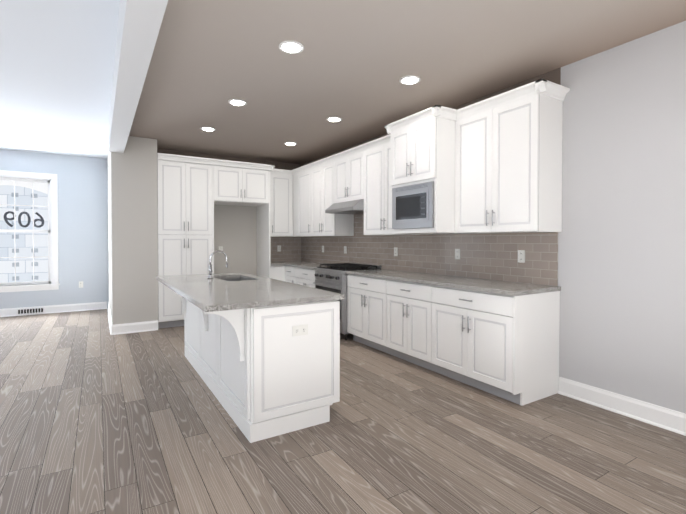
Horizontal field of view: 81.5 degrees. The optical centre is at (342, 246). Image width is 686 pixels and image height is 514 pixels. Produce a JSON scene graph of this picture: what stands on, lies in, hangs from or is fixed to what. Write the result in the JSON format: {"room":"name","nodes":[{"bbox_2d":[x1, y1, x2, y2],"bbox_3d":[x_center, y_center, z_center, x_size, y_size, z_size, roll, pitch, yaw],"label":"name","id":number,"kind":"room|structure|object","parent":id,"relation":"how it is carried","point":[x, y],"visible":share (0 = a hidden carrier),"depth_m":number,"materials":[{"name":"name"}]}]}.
{"room":"kitchen","nodes":[
{"label":"kitchen","id":0,"kind":"room"},
{"bbox_2d":[0,149,108,308],"bbox_3d":[-6.844,-0.217,6.276,5.400,2.870,0.150,0,1,-32],"label":"wall","id":1,"kind":"structure","parent":0,"point":[83,219],"depth_m":7.36,"materials":[{"name":"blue paint"}]},
{"bbox_2d":[0,170,59,292],"bbox_3d":[-5.617,-0.257,7.001,1.030,2.090,0.200,0,1,-32],"label":"window","id":2,"kind":"structure","parent":1,"relation":"in","point":[52,232],"depth_m":7.12,"materials":[{"name":"white paint"}]},
{"bbox_2d":[4,211,43,227],"bbox_3d":[-5.657,-0.475,7.062,0.567,0.280,0.002,0,1,-32],"label":"decal","id":3,"kind":"object","parent":2,"relation":"attached to","point":[6,219],"visible":0.98,"depth_m":7.06,"materials":[{"name":"grey"}]},
{"bbox_2d":[17,307,43,314],"bbox_3d":[-5.493,1.138,7.000,0.380,0.100,0.008,0,1,-32],"label":"air vent","id":4,"kind":"object","parent":1,"relation":"attached to","point":[30,310],"visible":1,"depth_m":6.99,"materials":[{"name":"white metal"}]},
{"bbox_2d":[0,302,106,316],"bbox_3d":[-6.810,1.149,6.212,5.370,0.140,0.027,0,1,-32],"label":"baseboard","id":5,"kind":"structure","parent":1,"relation":"attached to","point":[7,312],"depth_m":7.25,"materials":[{"name":"white paint"}]},
{"bbox_2d":[0,0,119,158],"bbox_3d":[-3.751,-1.632,1.231,5.700,0.100,11.950,0,1,-32],"label":"ceiling","id":6,"kind":"structure","parent":0,"point":[57,58],"depth_m":3.75,"materials":[{"name":"white paint"}]},
{"bbox_2d":[107,136,157,324],"bbox_3d":[-3.606,-0.224,6.719,0.580,2.870,2.490,0,1,-32],"label":"wall","id":7,"kind":"structure","parent":0,"point":[132,234],"depth_m":5.67,"materials":[{"name":"grey paint"}]},
{"bbox_2d":[107,301,112,334],"bbox_3d":[-3.864,1.144,6.579,0.027,0.140,2.490,0,1,-32],"label":"baseboard","id":8,"kind":"structure","parent":7,"relation":"attached to","point":[109,316],"depth_m":6.42,"materials":[{"name":"white paint"}]},
{"bbox_2d":[111,320,157,334],"bbox_3d":[-2.954,1.156,5.662,0.591,0.140,0.027,0,1,-32],"label":"baseboard","id":9,"kind":"structure","parent":7,"relation":"attached to","point":[126,328],"depth_m":5.65,"materials":[{"name":"white paint"}]},
{"bbox_2d":[109,0,167,152],"bbox_3d":[-0.748,-1.418,1.621,0.180,0.340,9.160,0,1,-32],"label":"header beam","id":10,"kind":"structure","parent":0,"point":[139,24],"depth_m":2.73,"materials":[{"name":"white paint"}]},
{"bbox_2d":[157,149,300,274],"bbox_3d":[-1.959,-0.229,7.097,2.620,2.870,0.153,0,1,-32],"label":"wall","id":11,"kind":"structure","parent":0,"point":[235,231],"depth_m":7.05,"materials":[{"name":"grey paint"}]},
{"bbox_2d":[213,165,268,208],"bbox_3d":[-1.798,-1.001,6.728,0.910,0.566,0.627,0,1,-32],"label":"upper cabinet","id":12,"kind":"object","parent":11,"relation":"attached to","point":[236,184],"depth_m":6.47,"materials":[{"name":"white wood"}]},
{"bbox_2d":[270,169,289,236],"bbox_3d":[-1.226,-0.773,7.245,0.544,1.196,0.351,0,1,-32],"label":"upper cabinet","id":13,"kind":"object","parent":11,"relation":"attached to","point":[279,178],"depth_m":7.11,"materials":[{"name":"white wood"}]},
{"bbox_2d":[271,237,298,260],"bbox_3d":[-1.190,0.053,7.480,0.840,0.463,0.009,0,1,-32],"label":"tile backsplash","id":14,"kind":"structure","parent":11,"relation":"attached to","point":[289,245],"depth_m":7.54,"materials":[{"name":"grey tile"}]},
{"bbox_2d":[0,309,685,513],"bbox_3d":[-2.389,1.326,2.111,8.900,0.100,11.950,0,1,-32],"label":"floor","id":15,"kind":"structure","parent":0,"point":[96,417],"depth_m":2.54,"materials":[{"name":"brown wood"}]},
{"bbox_2d":[157,157,216,328],"bbox_3d":[-2.527,-0.030,6.293,0.803,2.496,0.627,0,1,-32],"label":"tall cabinet","id":16,"kind":"object","parent":15,"relation":"on","point":[192,190],"depth_m":5.99,"materials":[{"name":"white wood"}]},
{"bbox_2d":[161,283,339,442],"bbox_3d":[-1.008,0.816,3.650,0.966,0.877,2.301,0,1,-32],"label":"kitchen island","id":17,"kind":"object","parent":15,"relation":"on","point":[263,372],"visible":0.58,"depth_m":2.75,"materials":[{"name":"white wood"}]},
{"bbox_2d":[156,272,344,311],"bbox_3d":[-1.022,0.473,3.637,0.980,0.267,2.355,0,1,-32],"label":"island countertop","id":18,"kind":"structure","parent":17,"relation":"on","point":[224,291],"depth_m":3.06,"materials":[{"name":"stone"}]},
{"bbox_2d":[207,250,227,278],"bbox_3d":[-1.291,0.187,4.125,0.226,0.289,0.145,0,1,-32],"label":"kitchen faucet","id":19,"kind":"object","parent":18,"relation":"on","point":[210,276],"visible":1,"depth_m":4.12,"materials":[{"name":"silver metal"}]},
{"bbox_2d":[292,324,307,335],"bbox_3d":[-0.292,0.577,2.731,0.115,0.070,0.008,0,1,-32],"label":"outlet","id":20,"kind":"object","parent":17,"relation":"attached to","point":[298,330],"visible":1,"depth_m":2.73,"materials":[{"name":"white plastic"}]},
{"bbox_2d":[271,266,286,281],"bbox_3d":[-1.253,0.768,7.061,0.286,0.876,0.674,0,1,-32],"label":"base cabinet","id":21,"kind":"object","parent":15,"relation":"on","point":[277,272],"depth_m":6.83,"materials":[{"name":"white wood"}]},
{"bbox_2d":[271,261,560,295],"bbox_3d":[0.156,0.334,5.330,0.874,0.037,5.088,0,1,-32],"label":"countertop","id":22,"kind":"structure","parent":21,"relation":"on","point":[494,286],"depth_m":3.90,"materials":[{"name":"stone"}]},
{"bbox_2d":[287,266,290,282],"bbox_3d":[-0.622,0.771,6.851,0.611,0.876,0.466,0,1,-32],"label":"base cabinet","id":23,"kind":"object","parent":15,"relation":"on","point":[288,267],"depth_m":6.74,"materials":[{"name":"white wood"}]},
{"bbox_2d":[291,266,314,287],"bbox_3d":[-0.328,0.778,6.373,0.611,0.876,0.902,0,1,-32],"label":"base cabinet","id":24,"kind":"object","parent":15,"relation":"on","point":[301,276],"depth_m":6.26,"materials":[{"name":"white wood"}]},
{"bbox_2d":[313,263,380,339],"bbox_3d":[0.035,0.745,5.612,0.687,0.965,0.765,0,1,-32],"label":"range","id":25,"kind":"object","parent":15,"relation":"on","point":[331,277],"visible":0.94,"depth_m":5.33,"materials":[{"name":"silver metal"}]},
{"bbox_2d":[347,274,382,350],"bbox_3d":[0.546,0.798,4.953,0.611,0.876,0.887,0,1,-32],"label":"base cabinet","id":26,"kind":"object","parent":15,"relation":"on","point":[364,293],"depth_m":4.82,"materials":[{"name":"white wood"}]},
{"bbox_2d":[383,279,422,366],"bbox_3d":[0.933,0.806,4.325,0.611,0.876,0.832,0,1,-32],"label":"base cabinet","id":27,"kind":"object","parent":15,"relation":"on","point":[402,301],"depth_m":4.23,"materials":[{"name":"white wood"}]},
{"bbox_2d":[423,284,559,405],"bbox_3d":[1.341,0.816,3.662,0.611,0.876,0.969,0,1,-32],"label":"base cabinet","id":28,"kind":"object","parent":15,"relation":"on","point":[506,347],"depth_m":3.33,"materials":[{"name":"white wood"}]},
{"bbox_2d":[129,0,685,163],"bbox_3d":[0.526,-1.609,2.773,3.200,0.190,10.090,0,1,-32],"label":"ceiling","id":29,"kind":"structure","parent":0,"point":[352,63],"depth_m":3.24,"materials":[{"name":"paint"}]},
{"bbox_2d":[200,127,215,130],"bbox_3d":[-1.777,-1.542,5.237,0.190,0.011,0.190,0,1,-32],"label":"recessed light","id":30,"kind":"object","parent":29,"relation":"in","point":[207,128],"visible":1,"depth_m":5.22,"materials":[{"name":"white paint"}]},
{"bbox_2d":[228,99,246,105],"bbox_3d":[-1.122,-1.528,4.231,0.190,0.011,0.190,0,1,-32],"label":"recessed light","id":31,"kind":"object","parent":29,"relation":"in","point":[238,102],"visible":0.98,"depth_m":4.21,"materials":[{"name":"white paint"}]},
{"bbox_2d":[284,142,296,144],"bbox_3d":[-0.796,-1.554,6.029,0.190,0.011,0.190,0,1,-32],"label":"recessed light","id":32,"kind":"object","parent":29,"relation":"in","point":[289,143],"visible":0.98,"depth_m":5.99,"materials":[{"name":"white paint"}]},
{"bbox_2d":[279,41,303,53],"bbox_3d":[-0.392,-1.512,3.025,0.190,0.011,0.190,0,1,-32],"label":"recessed light","id":33,"kind":"object","parent":29,"relation":"in","point":[292,47],"visible":1,"depth_m":3.01,"materials":[{"name":"white paint"}]},
{"bbox_2d":[326,117,341,121],"bbox_3d":[-0.106,-1.537,4.821,0.190,0.011,0.190,0,1,-32],"label":"recessed light","id":34,"kind":"object","parent":29,"relation":"in","point":[333,119],"visible":0.96,"depth_m":4.80,"materials":[{"name":"white paint"}]},
{"bbox_2d":[399,75,419,84],"bbox_3d":[0.613,-1.520,3.644,0.190,0.011,0.190,0,1,-32],"label":"recessed light","id":35,"kind":"object","parent":29,"relation":"in","point":[410,80],"visible":0.96,"depth_m":3.63,"materials":[{"name":"white paint"}]},
{"bbox_2d":[301,21,685,413],"bbox_3d":[1.336,-0.191,4.383,0.153,2.870,11.950,0,1,-32],"label":"wall","id":36,"kind":"structure","parent":0,"point":[622,261],"depth_m":2.98,"materials":[{"name":"grey paint"},{"name":"taupe ceramic tile"}]},
{"bbox_2d":[290,168,297,236],"bbox_3d":[-0.817,-0.775,7.335,0.413,1.196,0.627,0,1,-32],"label":"upper cabinet","id":37,"kind":"object","parent":36,"relation":"attached to","point":[293,179],"depth_m":7.20,"materials":[{"name":"white wood"}]},
{"bbox_2d":[298,164,309,236],"bbox_3d":[-0.503,-0.768,6.884,0.351,1.196,0.590,0,1,-32],"label":"upper cabinet","id":38,"kind":"object","parent":36,"relation":"attached to","point":[303,172],"depth_m":6.82,"materials":[{"name":"white wood"}]},
{"bbox_2d":[310,155,353,236],"bbox_3d":[-0.179,-0.761,6.358,0.351,1.196,0.883,0,1,-32],"label":"upper cabinet","id":39,"kind":"object","parent":36,"relation":"attached to","point":[322,223],"depth_m":6.21,"materials":[{"name":"white wood"}]},
{"bbox_2d":[334,147,357,202],"bbox_3d":[0.222,-0.992,5.703,0.351,0.715,0.765,0,1,-32],"label":"upper cabinet","id":40,"kind":"object","parent":36,"relation":"attached to","point":[346,162],"depth_m":5.65,"materials":[{"name":"white wood"}]},
{"bbox_2d":[325,199,363,213],"bbox_3d":[0.148,-0.556,5.664,0.500,0.153,0.759,0,1,-32],"label":"range hood","id":41,"kind":"object","parent":40,"relation":"attached to","point":[353,207],"visible":0.77,"depth_m":5.46,"materials":[{"name":"silver metal"}]},
{"bbox_2d":[358,135,433,234],"bbox_3d":[0.645,-0.742,5.020,0.351,1.196,0.968,0,1,-32],"label":"upper cabinet","id":42,"kind":"object","parent":36,"relation":"attached to","point":[374,156],"depth_m":5.03,"materials":[{"name":"white wood"}]},
{"bbox_2d":[390,107,453,194],"bbox_3d":[0.963,-0.982,4.242,0.621,0.696,0.678,0,1,-32],"label":"upper cabinet","id":43,"kind":"object","parent":36,"relation":"attached to","point":[422,143],"depth_m":3.92,"materials":[{"name":"white wood"}]},
{"bbox_2d":[392,181,433,228],"bbox_3d":[0.937,-0.409,4.234,0.582,0.444,0.614,0,1,-32],"label":"built-in microwave","id":44,"kind":"object","parent":43,"relation":"in","point":[412,206],"visible":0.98,"depth_m":4.04,"materials":[{"name":"silver metal"}]},
{"bbox_2d":[299,213,557,285],"bbox_3d":[0.516,-0.158,5.563,0.010,0.939,5.058,0,1,-32],"label":"tile backsplash","id":45,"kind":"structure","parent":36,"relation":"attached to","point":[492,256],"depth_m":4.44,"materials":[{"name":"grey tile"}]},
{"bbox_2d":[394,247,397,255],"bbox_3d":[0.696,0.072,5.255,0.008,0.115,0.070,0,1,-32],"label":"outlet","id":46,"kind":"object","parent":45,"relation":"attached to","point":[395,251],"visible":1,"depth_m":5.25,"materials":[{"name":"white plastic"}]},
{"bbox_2d":[455,249,459,258],"bbox_3d":[1.252,0.085,4.353,0.008,0.115,0.070,0,1,-32],"label":"outlet","id":47,"kind":"object","parent":45,"relation":"attached to","point":[457,253],"visible":1,"depth_m":4.35,"materials":[{"name":"white plastic"}]},
{"bbox_2d":[518,250,524,262],"bbox_3d":[1.655,0.094,3.697,0.008,0.115,0.070,0,1,-32],"label":"outlet","id":48,"kind":"object","parent":45,"relation":"attached to","point":[521,256],"visible":1,"depth_m":3.69,"materials":[{"name":"white plastic"}]},
{"bbox_2d":[454,79,565,233],"bbox_3d":[1.484,-0.723,3.655,0.351,1.196,0.868,0,1,-32],"label":"upper cabinet","id":49,"kind":"object","parent":36,"relation":"attached to","point":[493,164],"depth_m":3.40,"materials":[{"name":"white wood"}]},
{"bbox_2d":[558,377,685,435],"bbox_3d":[3.081,1.216,1.401,0.027,0.140,4.708,0,1,-32],"label":"baseboard","id":50,"kind":"structure","parent":36,"relation":"attached to","point":[658,416],"depth_m":2.97,"materials":[{"name":"white paint"}]},
{"label":"outside","id":51,"kind":"structure","parent":0,"visible":0},
{"bbox_2d":[0,180,47,282],"bbox_3d":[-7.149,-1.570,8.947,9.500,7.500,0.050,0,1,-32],"label":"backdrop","id":52,"kind":"structure","parent":51,"point":[24,241],"depth_m":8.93,"materials":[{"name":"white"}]}
]}

